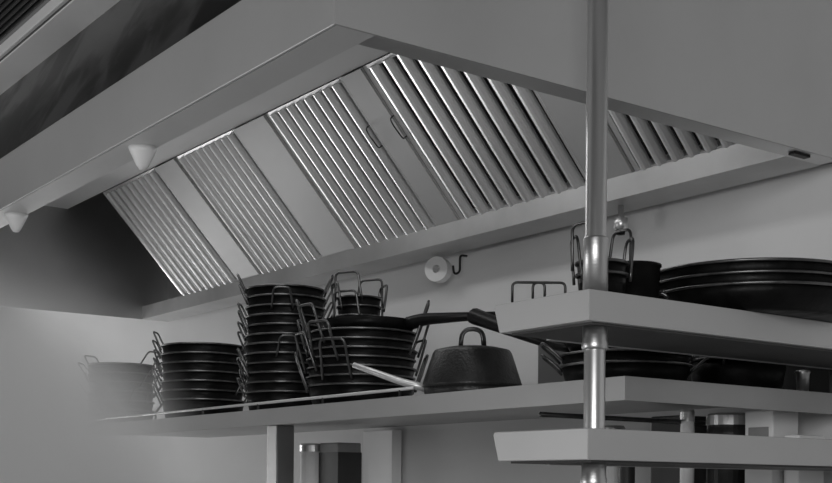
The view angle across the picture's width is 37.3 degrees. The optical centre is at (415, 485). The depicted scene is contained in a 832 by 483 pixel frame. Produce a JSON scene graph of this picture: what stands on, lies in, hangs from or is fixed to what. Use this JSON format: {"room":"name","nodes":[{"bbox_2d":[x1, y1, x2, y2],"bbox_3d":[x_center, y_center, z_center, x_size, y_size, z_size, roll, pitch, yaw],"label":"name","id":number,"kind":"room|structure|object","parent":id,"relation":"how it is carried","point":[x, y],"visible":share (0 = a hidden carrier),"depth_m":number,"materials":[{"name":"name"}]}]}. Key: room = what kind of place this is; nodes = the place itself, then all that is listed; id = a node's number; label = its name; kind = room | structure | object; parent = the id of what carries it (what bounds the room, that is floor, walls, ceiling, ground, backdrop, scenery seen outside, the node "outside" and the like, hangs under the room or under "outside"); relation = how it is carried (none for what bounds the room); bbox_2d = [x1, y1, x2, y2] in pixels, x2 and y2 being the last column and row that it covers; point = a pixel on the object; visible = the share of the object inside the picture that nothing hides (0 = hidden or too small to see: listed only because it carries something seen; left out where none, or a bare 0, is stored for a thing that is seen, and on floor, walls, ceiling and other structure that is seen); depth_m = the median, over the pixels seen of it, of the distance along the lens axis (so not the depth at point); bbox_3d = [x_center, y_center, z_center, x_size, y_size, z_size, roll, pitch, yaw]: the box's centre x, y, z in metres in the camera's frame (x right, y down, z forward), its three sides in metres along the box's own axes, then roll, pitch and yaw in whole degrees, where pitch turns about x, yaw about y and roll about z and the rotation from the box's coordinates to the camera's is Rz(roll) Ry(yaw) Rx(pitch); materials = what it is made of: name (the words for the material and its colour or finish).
{"room":"commercial kitchen","nodes":[
{"label":"commercial kitchen","id":0,"kind":"room"},
{"bbox_2d":[0,163,831,482],"bbox_3d":[0.577,-0.070,3.828,0.150,3.350,11.500,0,0,-36],"label":"wall","id":1,"kind":"structure","parent":0,"point":[789,214],"depth_m":4.42,"materials":[{"name":"white paint"}]},
{"bbox_2d":[538,346,565,383],"bbox_3d":[0.912,-0.368,3.240,0.006,0.288,1.757,0,0,-36],"label":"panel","id":2,"kind":"object","parent":1,"relation":"attached to","point":[546,373],"visible":0.11,"depth_m":3.91,"materials":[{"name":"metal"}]},
{"bbox_3d":[-2.700,-1.553,1.423,5.300,0.060,11.500,0,0,-36],"label":"ceiling","id":3,"kind":"structure","parent":0,"visible":0},
{"bbox_2d":[0,0,45,40],"bbox_3d":[-2.281,-1.495,4.300,1.186,0.048,7.250,0,0,-36],"label":"trim","id":4,"kind":"structure","parent":3,"relation":"attached to","point":[12,12],"depth_m":3.82,"materials":[{"name":"grey metal"}]},
{"bbox_2d":[0,0,831,321],"bbox_3d":[-0.681,-1.104,4.114,1.457,0.703,3.835,0,0,-36],"label":"range hood","id":5,"kind":"object","parent":3,"relation":"hanging from","point":[96,95],"depth_m":3.05,"materials":[{"name":"metal"}]},
{"bbox_2d":[128,144,157,169],"bbox_3d":[-0.652,-0.779,2.938,0.070,0.053,0.070,0,0,-36],"label":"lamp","id":6,"kind":"object","parent":5,"relation":"on","point":[143,155],"depth_m":2.92,"materials":[{"name":"white plastic"}]},
{"bbox_2d":[103,162,236,295],"bbox_3d":[-1.050,-1.097,5.347,0.436,0.461,0.556,0,0,-36],"label":"filter","id":7,"kind":"object","parent":5,"relation":"attached to","point":[144,201],"visible":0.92,"depth_m":5.31,"materials":[{"name":"metal"}]},
{"bbox_2d":[176,123,322,273],"bbox_3d":[-0.630,-1.093,4.772,0.436,0.461,0.490,0,0,-36],"label":"filter","id":8,"kind":"object","parent":5,"relation":"attached to","point":[221,167],"visible":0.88,"depth_m":4.74,"materials":[{"name":"metal"}]},
{"bbox_2d":[266,70,436,247],"bbox_3d":[-0.207,-1.089,4.194,0.436,0.461,0.488,0,0,-36],"label":"filter","id":9,"kind":"object","parent":5,"relation":"attached to","point":[325,129],"visible":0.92,"depth_m":4.16,"materials":[{"name":"metal"}]},
{"bbox_2d":[425,256,451,282],"bbox_3d":[0.078,-0.747,4.264,0.086,0.086,0.040,0,0,26],"label":"paper roll","id":10,"kind":"object","parent":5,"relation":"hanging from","point":[431,267],"visible":0.99,"depth_m":4.25,"materials":[{"name":"white paper"}]},
{"bbox_2d":[363,53,584,218],"bbox_3d":[0.186,-1.086,3.656,0.436,0.461,0.606,0,0,-36],"label":"filter","id":11,"kind":"object","parent":5,"relation":"attached to","point":[424,101],"visible":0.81,"depth_m":3.68,"materials":[{"name":"metal"}]},
{"bbox_2d":[608,110,736,171],"bbox_3d":[0.606,-1.083,3.082,0.436,0.461,0.484,0,0,-36],"label":"filter","id":12,"kind":"object","parent":5,"relation":"attached to","point":[639,139],"visible":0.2,"depth_m":3.26,"materials":[{"name":"metal"}]},
{"bbox_3d":[-2.229,1.631,2.097,6.900,0.100,12.000,0,0,-36],"label":"floor","id":13,"kind":"structure","parent":0,"visible":0},
{"bbox_2d":[42,376,831,482],"bbox_3d":[-0.285,0.670,4.196,0.797,1.855,3.496,0,0,-36],"label":"shelf","id":14,"kind":"object","parent":13,"relation":"on","point":[623,394],"visible":0.97,"depth_m":3.35,"materials":[{"name":"metal"}]},
{"bbox_2d":[76,397,161,424],"bbox_3d":[-1.235,-0.303,5.163,0.319,0.123,0.279,0,0,28],"label":"pan","id":15,"kind":"object","parent":14,"relation":"on","point":[93,413],"visible":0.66,"depth_m":5.05,"materials":[{"name":"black metal"}]},
{"bbox_2d":[86,387,154,409],"bbox_3d":[-1.238,-0.341,5.164,0.319,0.123,0.280,0,0,9],"label":"pan","id":16,"kind":"object","parent":15,"relation":"on","point":[98,403],"visible":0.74,"depth_m":5.05,"materials":[{"name":"black metal"}]},
{"bbox_2d":[75,379,161,400],"bbox_3d":[-1.237,-0.379,5.163,0.319,0.123,0.279,0,0,28],"label":"pan","id":17,"kind":"object","parent":16,"relation":"on","point":[94,394],"visible":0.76,"depth_m":5.05,"materials":[{"name":"black metal"}]},
{"bbox_2d":[88,391,153,400],"bbox_3d":[-1.237,-0.352,5.163,0.270,0.070,0.270,0,0,-11],"label":"bowl","id":18,"kind":"object","parent":17,"relation":"on","point":[93,395],"depth_m":5.05,"materials":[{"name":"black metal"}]},
{"bbox_2d":[84,370,159,392],"bbox_3d":[-1.233,-0.417,5.163,0.279,0.123,0.320,0,0,-24],"label":"pan","id":19,"kind":"object","parent":17,"relation":"on","point":[93,385],"visible":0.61,"depth_m":5.05,"materials":[{"name":"black metal"}]},
{"bbox_2d":[77,362,162,382],"bbox_3d":[-1.236,-0.455,5.167,0.320,0.123,0.279,0,0,45],"label":"pan","id":20,"kind":"object","parent":19,"relation":"on","point":[104,375],"visible":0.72,"depth_m":5.05,"materials":[{"name":"black metal"}]},
{"bbox_2d":[84,351,157,373],"bbox_3d":[-1.236,-0.493,5.165,0.319,0.123,0.280,0,0,-10],"label":"pan","id":21,"kind":"object","parent":20,"relation":"on","point":[98,366],"visible":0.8,"depth_m":5.05,"materials":[{"name":"black metal"}]},
{"bbox_2d":[88,364,152,373],"bbox_3d":[-1.236,-0.467,5.165,0.270,0.070,0.270,0,0,29],"label":"bowl","id":22,"kind":"object","parent":21,"relation":"attached to","point":[141,368],"depth_m":5.05,"materials":[{"name":"black metal"}]},
{"bbox_2d":[88,373,153,382],"bbox_3d":[-1.236,-0.428,5.167,0.270,0.070,0.270,0,0,6],"label":"bowl","id":23,"kind":"object","parent":20,"relation":"attached to","point":[139,377],"depth_m":5.05,"materials":[{"name":"black metal"}]},
{"bbox_2d":[89,382,153,392],"bbox_3d":[-1.233,-0.391,5.163,0.270,0.070,0.270,0,0,27],"label":"bowl","id":24,"kind":"object","parent":19,"relation":"on","point":[92,385],"depth_m":5.05,"materials":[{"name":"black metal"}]},
{"bbox_2d":[88,401,153,409],"bbox_3d":[-1.238,-0.315,5.164,0.270,0.070,0.270,0,0,-42],"label":"bowl","id":25,"kind":"object","parent":16,"relation":"on","point":[143,405],"depth_m":5.05,"materials":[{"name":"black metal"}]},
{"bbox_2d":[88,410,153,424],"bbox_3d":[-1.235,-0.277,5.163,0.270,0.070,0.270,0,0,-11],"label":"bowl","id":26,"kind":"object","parent":15,"relation":"on","point":[93,414],"depth_m":5.05,"materials":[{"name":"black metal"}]},
{"bbox_2d":[152,384,247,417],"bbox_3d":[-0.778,-0.302,4.508,0.309,0.128,0.309,0,0,25],"label":"pan","id":27,"kind":"object","parent":14,"relation":"on","point":[169,404],"visible":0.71,"depth_m":4.38,"materials":[{"name":"black metal"}]},
{"bbox_2d":[153,376,246,399],"bbox_3d":[-0.783,-0.335,4.508,0.309,0.128,0.309,0,0,-29],"label":"pan","id":28,"kind":"object","parent":27,"relation":"on","point":[184,392],"visible":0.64,"depth_m":4.38,"materials":[{"name":"black metal"}]},
{"bbox_2d":[152,367,246,390],"bbox_3d":[-0.779,-0.368,4.504,0.309,0.128,0.309,0,0,43],"label":"pan","id":29,"kind":"object","parent":28,"relation":"on","point":[175,383],"visible":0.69,"depth_m":4.38,"materials":[{"name":"black metal"}]},
{"bbox_2d":[153,357,247,381],"bbox_3d":[-0.775,-0.401,4.507,0.309,0.128,0.309,0,0,42],"label":"pan","id":30,"kind":"object","parent":29,"relation":"on","point":[173,374],"visible":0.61,"depth_m":4.38,"materials":[{"name":"black metal"}]},
{"bbox_2d":[153,349,245,371],"bbox_3d":[-0.777,-0.434,4.508,0.309,0.128,0.309,0,0,-42],"label":"pan","id":31,"kind":"object","parent":30,"relation":"on","point":[189,364],"visible":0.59,"depth_m":4.38,"materials":[{"name":"black metal"}]},
{"bbox_2d":[152,340,245,363],"bbox_3d":[-0.778,-0.467,4.503,0.309,0.128,0.309,0,0,-43],"label":"pan","id":32,"kind":"object","parent":31,"relation":"on","point":[177,355],"visible":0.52,"depth_m":4.38,"materials":[{"name":"black metal"}]},
{"bbox_2d":[153,331,246,354],"bbox_3d":[-0.776,-0.500,4.508,0.309,0.128,0.309,0,0,-43],"label":"pan","id":33,"kind":"object","parent":32,"relation":"on","point":[176,346],"visible":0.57,"depth_m":4.38,"materials":[{"name":"black metal"}]},
{"bbox_2d":[162,344,244,354],"bbox_3d":[-0.776,-0.471,4.508,0.300,0.070,0.300,0,0,4],"label":"bowl","id":34,"kind":"object","parent":33,"relation":"attached to","point":[229,348],"depth_m":4.38,"materials":[{"name":"black metal"}]},
{"bbox_2d":[161,353,240,363],"bbox_3d":[-0.779,-0.438,4.503,0.300,0.070,0.300,0,0,1],"label":"bowl","id":35,"kind":"object","parent":32,"relation":"attached to","point":[225,357],"depth_m":4.38,"materials":[{"name":"black metal"}]},
{"bbox_2d":[162,362,243,371],"bbox_3d":[-0.777,-0.405,4.508,0.300,0.070,0.300,0,0,6],"label":"bowl","id":36,"kind":"object","parent":31,"relation":"attached to","point":[167,366],"depth_m":4.38,"materials":[{"name":"black metal"}]},
{"bbox_2d":[162,372,244,381],"bbox_3d":[-0.775,-0.372,4.507,0.300,0.070,0.300,0,0,-5],"label":"bowl","id":37,"kind":"object","parent":30,"relation":"attached to","point":[231,376],"depth_m":4.38,"materials":[{"name":"black metal"}]},
{"bbox_2d":[161,381,242,390],"bbox_3d":[-0.779,-0.339,4.504,0.300,0.070,0.300,0,0,-2],"label":"bowl","id":38,"kind":"object","parent":29,"relation":"on","point":[226,385],"depth_m":4.38,"materials":[{"name":"black metal"}]},
{"bbox_2d":[160,390,242,399],"bbox_3d":[-0.783,-0.306,4.508,0.300,0.070,0.300,0,0,15],"label":"bowl","id":39,"kind":"object","parent":28,"relation":"on","point":[223,394],"depth_m":4.38,"materials":[{"name":"black metal"}]},
{"bbox_2d":[162,400,243,417],"bbox_3d":[-0.779,-0.273,4.508,0.300,0.070,0.300,0,0,-17],"label":"bowl","id":40,"kind":"object","parent":27,"relation":"on","point":[168,405],"depth_m":4.38,"materials":[{"name":"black metal"}]},
{"bbox_2d":[236,377,311,409],"bbox_3d":[-0.426,-0.293,4.010,0.261,0.117,0.261,0,0,-42],"label":"pan","id":41,"kind":"object","parent":14,"relation":"on","point":[257,395],"visible":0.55,"depth_m":3.90,"materials":[{"name":"black metal"}]},
{"bbox_2d":[239,369,307,390],"bbox_3d":[-0.426,-0.324,4.012,0.261,0.117,0.261,0,0,-27],"label":"pan","id":42,"kind":"object","parent":41,"relation":"on","point":[266,384],"visible":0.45,"depth_m":3.90,"materials":[{"name":"black metal"}]},
{"bbox_2d":[236,357,308,381],"bbox_3d":[-0.426,-0.354,4.010,0.261,0.117,0.261,0,0,27],"label":"pan","id":43,"kind":"object","parent":42,"relation":"on","point":[255,375],"visible":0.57,"depth_m":3.90,"materials":[{"name":"black metal"}]},
{"bbox_2d":[237,348,308,371],"bbox_3d":[-0.424,-0.385,4.009,0.261,0.117,0.261,0,0,33],"label":"pan","id":44,"kind":"object","parent":43,"relation":"on","point":[260,365],"visible":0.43,"depth_m":3.90,"materials":[{"name":"black metal"}]},
{"bbox_2d":[244,334,309,362],"bbox_3d":[-0.428,-0.415,4.007,0.261,0.117,0.261,0,0,36],"label":"pan","id":45,"kind":"object","parent":44,"relation":"on","point":[277,355],"visible":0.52,"depth_m":3.89,"materials":[{"name":"black metal"}]},
{"bbox_2d":[237,331,307,352],"bbox_3d":[-0.428,-0.446,4.008,0.261,0.117,0.261,0,0,-31],"label":"pan","id":46,"kind":"object","parent":45,"relation":"on","point":[256,346],"visible":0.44,"depth_m":3.90,"materials":[{"name":"black metal"}]},
{"bbox_2d":[237,321,308,343],"bbox_3d":[-0.426,-0.476,4.012,0.261,0.117,0.261,0,0,-37],"label":"pan","id":47,"kind":"object","parent":46,"relation":"on","point":[262,336],"visible":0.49,"depth_m":3.90,"materials":[{"name":"black metal"}]},
{"bbox_2d":[246,334,308,343],"bbox_3d":[-0.426,-0.450,4.012,0.252,0.064,0.252,0,0,6],"label":"bowl","id":48,"kind":"object","parent":47,"relation":"attached to","point":[251,338],"depth_m":3.90,"materials":[{"name":"black metal"}]},
{"bbox_2d":[237,310,332,333],"bbox_3d":[-0.422,-0.507,4.010,0.261,0.117,0.261,0,0,34],"label":"pan","id":49,"kind":"object","parent":47,"relation":"on","point":[268,326],"visible":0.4,"depth_m":3.90,"materials":[{"name":"black metal"}]},
{"bbox_2d":[248,324,317,333],"bbox_3d":[-0.423,-0.480,4.010,0.252,0.064,0.252,0,0,-12],"label":"bowl","id":50,"kind":"object","parent":49,"relation":"on","point":[252,328],"depth_m":3.90,"materials":[{"name":"black metal"}]},
{"bbox_2d":[237,302,332,325],"bbox_3d":[-0.425,-0.537,4.010,0.261,0.117,0.261,0,0,-38],"label":"pan","id":51,"kind":"object","parent":49,"relation":"on","point":[259,317],"visible":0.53,"depth_m":3.90,"materials":[{"name":"black metal"}]},
{"bbox_2d":[247,315,322,325],"bbox_3d":[-0.425,-0.511,4.010,0.252,0.064,0.252,0,0,6],"label":"bowl","id":52,"kind":"object","parent":51,"relation":"on","point":[251,319],"depth_m":3.90,"materials":[{"name":"black metal"}]},
{"bbox_2d":[245,286,325,316],"bbox_3d":[-0.425,-0.568,4.013,0.261,0.117,0.261,0,0,45],"label":"pan","id":53,"kind":"object","parent":51,"relation":"on","point":[271,307],"visible":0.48,"depth_m":3.90,"materials":[{"name":"black metal"}]},
{"bbox_2d":[247,305,323,316],"bbox_3d":[-0.425,-0.541,4.013,0.252,0.064,0.252,0,0,-1],"label":"bowl","id":54,"kind":"object","parent":53,"relation":"on","point":[252,309],"depth_m":3.91,"materials":[{"name":"black metal"}]},
{"bbox_2d":[238,282,333,308],"bbox_3d":[-0.422,-0.598,4.008,0.261,0.117,0.261,0,0,38],"label":"pan","id":55,"kind":"object","parent":53,"relation":"on","point":[278,297],"visible":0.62,"depth_m":3.91,"materials":[{"name":"black metal"}]},
{"bbox_2d":[237,273,333,297],"bbox_3d":[-0.426,-0.629,4.013,0.261,0.117,0.261,0,0,43],"label":"pan","id":56,"kind":"object","parent":55,"relation":"on","point":[262,288],"visible":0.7,"depth_m":3.92,"materials":[{"name":"black metal"}]},
{"bbox_2d":[246,286,322,297],"bbox_3d":[-0.426,-0.602,4.013,0.252,0.064,0.252,0,0,-2],"label":"bowl","id":57,"kind":"object","parent":56,"relation":"on","point":[251,290],"depth_m":3.91,"materials":[{"name":"black metal"}]},
{"bbox_2d":[248,295,324,308],"bbox_3d":[-0.422,-0.572,4.008,0.252,0.064,0.252,0,0,-9],"label":"bowl","id":58,"kind":"object","parent":55,"relation":"on","point":[253,299],"depth_m":3.90,"materials":[{"name":"black metal"}]},
{"bbox_2d":[246,343,307,352],"bbox_3d":[-0.428,-0.419,4.008,0.252,0.064,0.252,0,0,13],"label":"bowl","id":59,"kind":"object","parent":46,"relation":"attached to","point":[250,347],"depth_m":3.89,"materials":[{"name":"black metal"}]},
{"bbox_2d":[246,353,309,362],"bbox_3d":[-0.428,-0.389,4.007,0.252,0.064,0.252,0,0,-10],"label":"bowl","id":60,"kind":"object","parent":45,"relation":"on","point":[250,357],"depth_m":3.89,"materials":[{"name":"black metal"}]},
{"bbox_2d":[247,363,308,371],"bbox_3d":[-0.424,-0.358,4.009,0.252,0.064,0.252,0,0,-11],"label":"bowl","id":61,"kind":"object","parent":44,"relation":"on","point":[251,367],"depth_m":3.89,"materials":[{"name":"black metal"}]},
{"bbox_2d":[246,373,308,381],"bbox_3d":[-0.427,-0.328,4.010,0.252,0.064,0.252,0,0,-18],"label":"bowl","id":62,"kind":"object","parent":43,"relation":"attached to","point":[250,376],"depth_m":3.90,"materials":[{"name":"black metal"}]},
{"bbox_2d":[246,382,307,390],"bbox_3d":[-0.426,-0.297,4.012,0.252,0.064,0.252,0,0,17],"label":"bowl","id":63,"kind":"object","parent":42,"relation":"on","point":[251,386],"depth_m":3.90,"materials":[{"name":"black metal"}]},
{"bbox_2d":[246,392,311,409],"bbox_3d":[-0.427,-0.267,4.010,0.252,0.064,0.252,0,0,4],"label":"bowl","id":64,"kind":"object","parent":41,"relation":"on","point":[252,397],"depth_m":3.90,"materials":[{"name":"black metal"}]},
{"bbox_2d":[294,352,428,404],"bbox_3d":[-0.164,-0.313,3.681,0.341,0.162,0.329,0,0,38],"label":"pan","id":65,"kind":"object","parent":14,"relation":"on","point":[319,389],"visible":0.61,"depth_m":3.55,"materials":[{"name":"black metal"}]},
{"bbox_2d":[305,337,415,384],"bbox_3d":[-0.165,-0.340,3.680,0.340,0.162,0.329,0,0,-24],"label":"pan","id":66,"kind":"object","parent":65,"relation":"on","point":[330,377],"visible":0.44,"depth_m":3.53,"materials":[{"name":"black metal"}]},
{"bbox_2d":[307,375,413,384],"bbox_3d":[-0.166,-0.289,3.680,0.320,0.060,0.320,0,0,22],"label":"bowl","id":67,"kind":"object","parent":66,"relation":"on","point":[312,379],"depth_m":3.54,"materials":[{"name":"black metal"}]},
{"bbox_2d":[295,331,426,376],"bbox_3d":[-0.163,-0.366,3.678,0.340,0.162,0.329,0,0,19],"label":"pan","id":68,"kind":"object","parent":66,"relation":"on","point":[327,368],"visible":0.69,"depth_m":3.56,"materials":[{"name":"black metal"}]},
{"bbox_2d":[306,319,415,367],"bbox_3d":[-0.163,-0.393,3.679,0.340,0.162,0.329,0,0,-9],"label":"pan","id":69,"kind":"object","parent":68,"relation":"on","point":[357,358],"visible":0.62,"depth_m":3.54,"materials":[{"name":"black metal"}]},
{"bbox_2d":[308,357,414,367],"bbox_3d":[-0.164,-0.342,3.679,0.320,0.060,0.320,0,0,37],"label":"bowl","id":70,"kind":"object","parent":69,"relation":"on","point":[401,361],"depth_m":3.54,"materials":[{"name":"black metal"}]},
{"bbox_2d":[297,319,429,359],"bbox_3d":[-0.158,-0.419,3.681,0.331,0.162,0.339,0,0,-31],"label":"pan","id":71,"kind":"object","parent":69,"relation":"on","point":[352,349],"visible":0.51,"depth_m":3.56,"materials":[{"name":"black metal"}]},
{"bbox_2d":[298,302,417,349],"bbox_3d":[-0.163,-0.446,3.685,0.329,0.162,0.341,0,0,10],"label":"pan","id":72,"kind":"object","parent":71,"relation":"on","point":[350,340],"visible":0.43,"depth_m":3.55,"materials":[{"name":"black metal"}]},
{"bbox_2d":[309,338,413,348],"bbox_3d":[-0.164,-0.395,3.685,0.320,0.060,0.320,0,0,-36],"label":"bowl","id":73,"kind":"object","parent":72,"relation":"on","point":[394,342],"depth_m":3.55,"materials":[{"name":"black metal"}]},
{"bbox_2d":[295,299,429,341],"bbox_3d":[-0.159,-0.472,3.683,0.340,0.162,0.329,0,0,44],"label":"pan","id":74,"kind":"object","parent":72,"relation":"on","point":[336,331],"visible":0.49,"depth_m":3.55,"materials":[{"name":"black metal"}]},
{"bbox_2d":[311,329,414,340],"bbox_3d":[-0.159,-0.421,3.683,0.320,0.060,0.320,0,0,1],"label":"bowl","id":75,"kind":"object","parent":74,"relation":"on","point":[393,333],"depth_m":3.55,"materials":[{"name":"black metal"}]},
{"bbox_2d":[321,311,495,330],"bbox_3d":[-0.009,-0.479,3.611,0.590,0.049,0.290,0,0,30],"label":"frying pan","id":76,"kind":"object","parent":74,"relation":"on","point":[410,323],"visible":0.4,"depth_m":3.56,"materials":[{"name":"black metal"}]},
{"bbox_2d":[333,289,383,316],"bbox_3d":[-0.175,-0.524,3.768,0.141,0.129,0.164,0,0,29],"label":"pan","id":77,"kind":"object","parent":76,"relation":"on","point":[347,290],"visible":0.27,"depth_m":3.71,"materials":[{"name":"black metal"}]},
{"bbox_2d":[331,281,387,315],"bbox_3d":[-0.174,-0.552,3.763,0.164,0.129,0.141,0,0,-18],"label":"pan","id":78,"kind":"object","parent":77,"relation":"on","point":[345,308],"visible":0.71,"depth_m":3.71,"materials":[{"name":"black metal"}]},
{"bbox_2d":[334,270,382,305],"bbox_3d":[-0.174,-0.580,3.765,0.141,0.129,0.164,0,0,26],"label":"pan","id":79,"kind":"object","parent":78,"relation":"on","point":[346,299],"visible":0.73,"depth_m":3.71,"materials":[{"name":"black metal"}]},
{"bbox_2d":[321,315,412,330],"bbox_3d":[-0.140,-0.472,3.686,0.290,0.034,0.290,0,0,30],"label":"bowl","id":80,"kind":"object","parent":76,"relation":"on","point":[406,323],"depth_m":3.57,"materials":[{"name":"black metal"}]},
{"bbox_2d":[314,347,415,359],"bbox_3d":[-0.159,-0.368,3.681,0.320,0.060,0.320,0,0,15],"label":"bowl","id":81,"kind":"object","parent":71,"relation":"on","point":[391,351],"depth_m":3.55,"materials":[{"name":"black metal"}]},
{"bbox_2d":[308,366,414,376],"bbox_3d":[-0.163,-0.315,3.678,0.320,0.060,0.320,0,0,-25],"label":"bowl","id":82,"kind":"object","parent":68,"relation":"on","point":[312,370],"depth_m":3.55,"materials":[{"name":"black metal"}]},
{"bbox_2d":[309,384,413,404],"bbox_3d":[-0.164,-0.262,3.681,0.320,0.060,0.320,0,0,-6],"label":"bowl","id":83,"kind":"object","parent":65,"relation":"on","point":[314,389],"depth_m":3.54,"materials":[{"name":"black metal"}]},
{"bbox_2d":[352,327,521,393],"bbox_3d":[0.077,-0.325,3.284,0.431,0.188,0.266,0,0,31],"label":"pot","id":84,"kind":"object","parent":14,"relation":"on","point":[461,367],"visible":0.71,"depth_m":3.14,"materials":[{"name":"metal"}]},
{"bbox_2d":[541,354,709,380],"bbox_3d":[0.491,-0.268,2.886,0.323,0.081,0.309,0,0,-37],"label":"pan","id":85,"kind":"object","parent":14,"relation":"on","point":[658,369],"visible":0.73,"depth_m":2.76,"materials":[{"name":"black metal"}]},
{"bbox_2d":[540,342,697,364],"bbox_3d":[0.489,-0.293,2.890,0.328,0.081,0.309,0,0,43],"label":"pan","id":86,"kind":"object","parent":85,"relation":"on","point":[611,353],"visible":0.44,"depth_m":2.77,"materials":[{"name":"black metal"}]},
{"bbox_2d":[467,308,613,351],"bbox_3d":[0.373,-0.378,2.972,0.558,0.140,0.280,0,0,34],"label":"frying pan","id":87,"kind":"object","parent":86,"relation":"on","point":[477,317],"visible":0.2,"depth_m":3.06,"materials":[{"name":"black metal"}]},
{"bbox_2d":[689,357,785,388],"bbox_3d":[0.776,-0.279,2.976,0.240,0.108,0.296,0,0,-26],"label":"pan","id":88,"kind":"object","parent":14,"relation":"on","point":[713,370],"visible":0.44,"depth_m":2.88,"materials":[{"name":"black metal"}]},
{"bbox_2d":[687,356,831,392],"bbox_3d":[0.838,-0.301,3.237,0.030,0.155,0.600,0,0,-36],"label":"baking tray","id":89,"kind":"object","parent":14,"relation":"on","point":[820,380],"visible":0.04,"depth_m":3.05,"materials":[{"name":"metal"}]},
{"bbox_2d":[493,0,831,482],"bbox_3d":[0.669,0.056,2.589,1.103,3.100,0.260,0,0,-36],"label":"shelf rack","id":90,"kind":"object","parent":13,"relation":"on","point":[594,317],"visible":1,"depth_m":2.28,"materials":[{"name":"silver metal"}]},
{"bbox_2d":[570,235,634,293],"bbox_3d":[0.350,-0.406,2.319,0.114,0.123,0.101,0,0,-7],"label":"pan","id":91,"kind":"object","parent":90,"relation":"on","point":[616,278],"visible":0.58,"depth_m":2.29,"materials":[{"name":"black metal"}]},
{"bbox_2d":[571,221,632,272],"bbox_3d":[0.349,-0.428,2.318,0.114,0.123,0.101,0,0,-36],"label":"pan","id":92,"kind":"object","parent":91,"relation":"on","point":[613,263],"visible":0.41,"depth_m":2.31,"materials":[{"name":"black metal"}]},
{"bbox_2d":[577,261,625,272],"bbox_3d":[0.349,-0.392,2.318,0.092,0.050,0.092,0,0,-36],"label":"bowl","id":93,"kind":"object","parent":92,"relation":"on","point":[612,265],"depth_m":2.28,"materials":[{"name":"black metal"}]},
{"bbox_2d":[625,260,661,297],"bbox_3d":[0.434,-0.392,2.464,0.113,0.096,0.113,0,0,-36],"label":"pot","id":94,"kind":"object","parent":90,"relation":"on","point":[645,281],"visible":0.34,"depth_m":2.41,"materials":[{"name":"black metal"}]},
{"bbox_2d":[659,280,831,322],"bbox_3d":[0.703,-0.368,2.574,0.462,0.051,0.439,0,0,-13],"label":"pan","id":95,"kind":"object","parent":90,"relation":"on","point":[811,300],"visible":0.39,"depth_m":2.40,"materials":[{"name":"black metal"}]},
{"bbox_2d":[660,269,831,290],"bbox_3d":[0.700,-0.390,2.579,0.462,0.051,0.439,0,0,-4],"label":"pan","id":96,"kind":"object","parent":95,"relation":"on","point":[757,274],"visible":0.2,"depth_m":2.38,"materials":[{"name":"black metal"}]},
{"bbox_2d":[660,257,831,280],"bbox_3d":[0.700,-0.412,2.575,0.462,0.051,0.439,0,0,9],"label":"pan","id":97,"kind":"object","parent":96,"relation":"on","point":[762,262],"visible":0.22,"depth_m":2.38,"materials":[{"name":"black metal"}]},
{"bbox_3d":[-0.218,0.948,4.430,0.392,1.300,3.800,0,0,-36],"label":"countertop","id":98,"kind":"structure","parent":13,"relation":"on","visible":0},
{"bbox_2d":[300,443,319,482],"bbox_3d":[-0.389,0.069,4.647,0.103,0.455,0.103,0,0,-36],"label":"canister","id":99,"kind":"object","parent":98,"relation":"on","point":[309,457],"visible":0.62,"depth_m":4.60,"materials":[{"name":"metal"}]},
{"bbox_2d":[319,442,361,482],"bbox_3d":[-0.282,0.070,4.552,0.103,0.455,0.133,0,0,-36],"label":"carton","id":100,"kind":"object","parent":98,"relation":"on","point":[339,462],"visible":1,"depth_m":4.50,"materials":[{"name":"grey cardboard"}]},
{"bbox_2d":[363,430,401,482],"bbox_3d":[-0.130,0.046,4.595,0.044,0.505,0.196,0,0,-36],"label":"board","id":101,"kind":"object","parent":98,"relation":"on","point":[381,448],"visible":1,"depth_m":4.56,"materials":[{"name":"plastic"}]},
{"bbox_2d":[651,415,706,482],"bbox_3d":[0.698,0.061,3.280,0.100,0.490,0.110,0,0,-36],"label":"carton","id":102,"kind":"object","parent":98,"relation":"on","point":[658,475],"visible":0.39,"depth_m":3.25,"materials":[{"name":"grey cardboard"}]},
{"bbox_2d":[680,409,694,482],"bbox_3d":[0.693,0.056,3.152,0.037,0.500,0.037,0,0,-36],"label":"bottle","id":103,"kind":"object","parent":98,"relation":"on","point":[687,416],"visible":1,"depth_m":3.14,"materials":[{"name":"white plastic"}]},
{"bbox_2d":[706,412,744,482],"bbox_3d":[0.793,0.062,3.133,0.113,0.490,0.113,0,0,-36],"label":"canister","id":104,"kind":"object","parent":98,"relation":"on","point":[729,423],"visible":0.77,"depth_m":3.08,"materials":[{"name":"metal"}]},
{"bbox_2d":[745,410,797,482],"bbox_3d":[0.875,0.062,3.037,0.101,0.490,0.085,0,0,-36],"label":"carton","id":105,"kind":"object","parent":98,"relation":"on","point":[771,423],"visible":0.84,"depth_m":3.00,"materials":[{"name":"white cardboard"}]},
{"bbox_2d":[784,435,823,482],"bbox_3d":[0.942,0.093,2.996,0.100,0.430,0.045,0,0,-36],"label":"carton","id":106,"kind":"object","parent":98,"relation":"on","point":[790,476],"visible":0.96,"depth_m":2.97,"materials":[{"name":"white cardboard"}]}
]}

